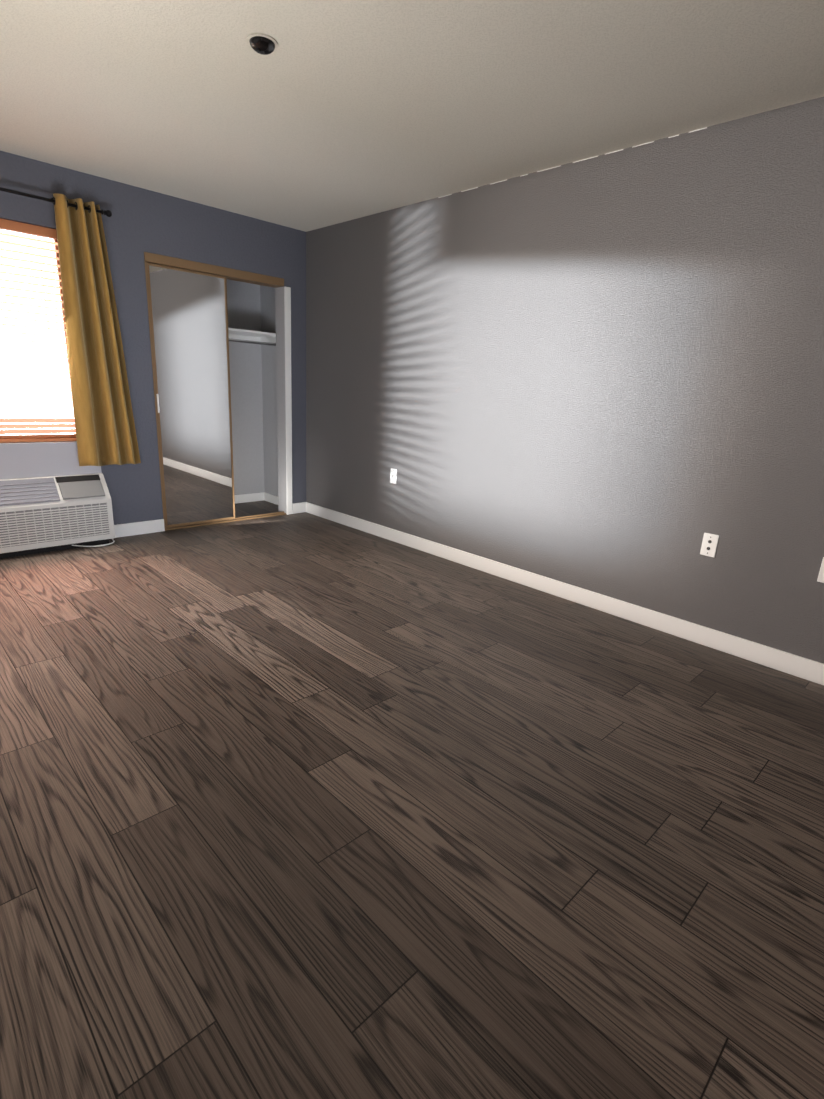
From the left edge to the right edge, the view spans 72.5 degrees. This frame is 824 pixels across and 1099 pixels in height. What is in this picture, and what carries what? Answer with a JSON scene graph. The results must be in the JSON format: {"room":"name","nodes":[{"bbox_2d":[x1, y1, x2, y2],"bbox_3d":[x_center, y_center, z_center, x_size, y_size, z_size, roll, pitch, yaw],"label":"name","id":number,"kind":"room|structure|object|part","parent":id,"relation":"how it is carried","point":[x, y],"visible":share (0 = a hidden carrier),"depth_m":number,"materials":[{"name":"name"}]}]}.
{"room":"empty bedroom","nodes":[
{"label":"empty bedroom","id":0,"kind":"room"},
{"bbox_2d":[0,151,305,524],"bbox_3d":[-2.215,-1.286,4.040,3.350,2.440,0.140,-13,22,-43],"label":"wall","id":1,"kind":"structure","parent":0,"point":[138,223],"depth_m":4.16,"materials":[{"name":"paint"}]},
{"bbox_2d":[0,218,75,438],"bbox_3d":[-2.752,-1.350,3.488,1.150,1.345,0.113,-13,22,-43],"label":"window blind","id":2,"kind":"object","parent":1,"relation":"in","point":[18,431],"depth_m":3.71,"materials":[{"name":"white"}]},
{"bbox_3d":[-2.732,-1.352,3.466,1.138,1.323,0.056,-13,22,-43],"label":"window blind rails","id":3,"kind":"part","parent":2,"relation":"part of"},
{"bbox_2d":[37,235,61,434],"bbox_3d":[-2.409,-1.400,3.740,0.003,1.255,0.003,-13,22,-43],"label":"blind cord","id":4,"kind":"object","parent":2,"relation":"attached to","point":[49,334],"visible":1,"depth_m":3.71,"materials":[{"name":"white fabric"}]},
{"bbox_2d":[0,229,75,434],"bbox_3d":[-2.799,-1.366,3.533,1.250,1.445,0.002,-13,22,-43],"label":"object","id":5,"kind":"structure","parent":1,"relation":"in","point":[31,337],"depth_m":3.77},
{"bbox_2d":[0,437,76,442],"bbox_3d":[-2.759,-0.705,3.646,1.150,0.018,0.112,-13,22,-43],"label":"window sill","id":6,"kind":"structure","parent":1,"relation":"attached to","point":[36,440],"depth_m":3.80,"materials":[{"name":"brown wood"}]},
{"bbox_2d":[0,441,114,558],"bbox_3d":[-2.599,-0.325,3.728,1.110,0.731,0.202,-13,22,-43],"label":"air conditioner","id":7,"kind":"object","parent":1,"relation":"attached to","point":[54,496],"visible":0.98,"depth_m":3.82,"materials":[{"name":"white plastic"}]},
{"bbox_3d":[-2.655,-0.583,3.709,1.085,0.231,0.028,-13,22,-43],"label":"sleeve panel","id":8,"kind":"part","parent":7,"relation":"part of","materials":[{"name":"grey paint"}]},
{"bbox_2d":[0,502,110,557],"bbox_3d":[-2.552,-0.143,3.703,1.025,0.230,0.006,-13,22,-43],"label":"grille","id":9,"kind":"object","parent":7,"relation":"attached to","point":[51,524],"depth_m":3.81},
{"bbox_3d":[-2.306,-0.419,3.931,0.265,0.105,0.092,-13,22,-43],"label":"control lid","id":10,"kind":"part","parent":7,"relation":"part of","materials":[{"name":"grey plastic"}]},
{"bbox_3d":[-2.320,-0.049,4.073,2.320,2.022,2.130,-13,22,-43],"label":"cord","id":11,"kind":"part","parent":7,"relation":"part of","materials":[{"name":"white plastic"}]},
{"bbox_2d":[0,187,140,465],"bbox_3d":[-2.582,-1.329,3.451,1.603,1.698,0.129,-13,22,-43],"label":"curtain","id":12,"kind":"object","parent":1,"relation":"attached to","point":[104,423],"visible":1,"depth_m":3.81,"materials":[{"name":"yellow fabric"}]},
{"bbox_3d":[-2.566,-2.103,3.216,1.554,0.070,0.106,-13,22,-43],"label":"rod","id":13,"kind":"part","parent":12,"relation":"part of","materials":[{"name":"black metal"}]},
{"bbox_3d":[-2.137,-1.418,3.841,0.408,1.698,0.082,-13,22,-43],"label":"panel","id":14,"kind":"part","parent":12,"relation":"part of","materials":[{"name":"gold fabric"}]},
{"bbox_2d":[114,519,164,537],"bbox_3d":[-2.144,-0.164,4.388,0.415,0.100,0.013,-13,22,-43],"label":"baseboard","id":15,"kind":"structure","parent":1,"relation":"attached to","point":[144,527],"depth_m":4.39,"materials":[{"name":"white wood"}]},
{"bbox_2d":[145,261,165,530],"bbox_3d":[-1.995,-1.117,4.321,0.012,1.980,0.144,-13,22,-43],"label":"door frame","id":16,"kind":"structure","parent":1,"relation":"attached to","point":[155,391],"depth_m":4.24,"materials":[{"name":"brown wood"}]},
{"bbox_2d":[147,263,234,526],"bbox_3d":[-1.749,-1.170,4.513,0.607,1.952,0.058,-13,22,-43],"label":"closet doors","id":17,"kind":"structure","parent":1,"relation":"in","point":[189,323],"depth_m":4.47,"materials":[{"name":"silver mirror"}]},
{"bbox_2d":[156,394,159,412],"bbox_3d":[-1.938,-1.115,4.290,0.014,0.140,0.008,-13,22,-43],"label":"door handle","id":18,"kind":"object","parent":17,"relation":"attached to","point":[158,403],"visible":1,"depth_m":4.29,"materials":[{"name":"white"}]},
{"bbox_2d":[144,252,285,529],"bbox_3d":[-1.589,-1.235,4.695,1.140,2.040,0.146,-13,22,-43],"label":"trim","id":19,"kind":"structure","parent":1,"relation":"attached to","point":[246,276],"depth_m":4.47,"materials":[{"name":"brown wood"}]},
{"bbox_2d":[262,492,293,511],"bbox_3d":[-1.352,-0.491,5.685,0.012,0.085,0.500,-13,22,-43],"label":"baseboard","id":20,"kind":"structure","parent":1,"relation":"attached to","point":[273,499],"depth_m":5.77,"materials":[{"name":"white wood"}]},
{"bbox_2d":[275,287,286,513],"bbox_3d":[-1.181,-1.298,5.096,0.014,1.980,0.142,-13,22,-43],"label":"door frame","id":21,"kind":"object","parent":1,"relation":"in","point":[280,363],"visible":0.93,"depth_m":5.07,"materials":[{"name":"paint"}]},
{"bbox_2d":[284,287,291,514],"bbox_3d":[-1.111,-1.283,5.057,0.058,1.980,0.016,-13,22,-43],"label":"trim","id":22,"kind":"structure","parent":1,"relation":"attached to","point":[287,325],"depth_m":5.03,"materials":[{"name":"white wood"}]},
{"bbox_2d":[0,500,823,1098],"bbox_3d":[-0.756,0.416,3.046,3.750,0.120,6.000,-13,22,-43],"label":"floor","id":23,"kind":"structure","parent":0,"point":[302,806],"depth_m":1.60,"materials":[{"name":"wood"}]},
{"bbox_2d":[227,279,277,495],"bbox_3d":[-1.837,-1.518,4.906,1.560,2.440,0.620,-13,22,-43],"label":"wall","id":24,"kind":"structure","parent":23,"relation":"on","point":[253,382],"depth_m":5.48,"materials":[{"name":"paint"}]},
{"bbox_2d":[234,493,261,503],"bbox_3d":[-2.053,-0.442,5.386,1.440,0.085,0.015,-13,22,-43],"label":"baseboard","id":25,"kind":"structure","parent":24,"relation":"attached to","point":[253,497],"depth_m":5.74,"materials":[{"name":"white wood"}]},
{"bbox_2d":[228,328,275,345],"bbox_3d":[-1.826,-1.855,4.815,1.436,0.103,0.438,-13,22,-43],"label":"closet shelf","id":26,"kind":"object","parent":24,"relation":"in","point":[251,337],"visible":0.25,"depth_m":5.13,"materials":[{"name":"white wood"}]},
{"bbox_2d":[0,0,823,231],"bbox_3d":[-0.623,-2.038,2.332,3.750,0.120,6.000,-13,22,-43],"label":"ceiling","id":27,"kind":"structure","parent":0,"point":[326,113],"depth_m":2.38,"materials":[{"name":"paint"}]},
{"bbox_2d":[246,33,277,54],"bbox_3d":[-0.564,-1.893,2.119,0.116,0.034,0.116,-13,22,-43],"label":"ceiling detector","id":28,"kind":"object","parent":27,"relation":"attached to","point":[262,43],"visible":0.98,"depth_m":2.09,"materials":[{"name":"plastic"}]},
{"bbox_2d":[306,97,823,663],"bbox_3d":[0.476,-1.089,3.860,0.200,2.440,5.900,-13,22,-43],"label":"wall","id":29,"kind":"structure","parent":0,"point":[602,373],"depth_m":3.10,"materials":[{"name":"paint"}]},
{"bbox_2d":[390,468,396,483],"bbox_3d":[-0.149,-0.585,4.484,0.010,0.117,0.072,-13,22,-43],"label":"outlet","id":30,"kind":"object","parent":29,"relation":"attached to","point":[393,476],"visible":1,"depth_m":4.48,"materials":[{"name":"white plastic"}]},
{"bbox_2d":[391,469,394,482],"bbox_3d":[-0.152,-0.584,4.482,0.004,0.102,0.034,-13,22,-43],"label":"socket","id":31,"kind":"object","parent":30,"relation":"attached to","point":[392,470],"depth_m":4.48,"materials":[{"name":"white plastic"}]},
{"bbox_2d":[302,502,823,684],"bbox_3d":[0.610,0.142,3.849,0.016,0.100,4.720,-13,22,-43],"label":"baseboard","id":32,"kind":"structure","parent":29,"relation":"attached to","point":[790,663],"depth_m":3.31,"materials":[{"name":"white wood"}]},
{"bbox_2d":[438,127,706,197],"bbox_3d":[0.766,-2.139,3.161,0.001,0.004,1.698,-13,22,-43],"label":"ceiling paint edge","id":33,"kind":"structure","parent":29,"relation":"in","point":[581,160],"depth_m":2.99,"materials":[{"name":"white paint"}]},
{"bbox_2d":[700,533,718,557],"bbox_3d":[1.512,-0.022,2.861,0.012,0.117,0.072,-13,22,-43],"label":"outlet","id":34,"kind":"object","parent":29,"relation":"attached to","point":[709,544],"visible":1,"depth_m":2.86,"materials":[{"name":"white plastic"}]},
{"bbox_2d":[706,536,711,553],"bbox_3d":[1.510,-0.022,2.858,0.006,0.090,0.016,-13,22,-43],"label":"socket","id":35,"kind":"object","parent":34,"relation":"attached to","point":[708,538],"depth_m":2.86,"materials":[{"name":"white plastic"}]},
{"bbox_2d":[817,557,823,582],"bbox_3d":[1.868,0.097,2.515,0.009,0.117,0.072,-13,22,-43],"label":"duplex electrical outlet","id":36,"kind":"object","parent":29,"relation":"attached to","point":[820,578],"visible":1,"depth_m":2.54,"materials":[{"name":"white plastic"}]}
]}

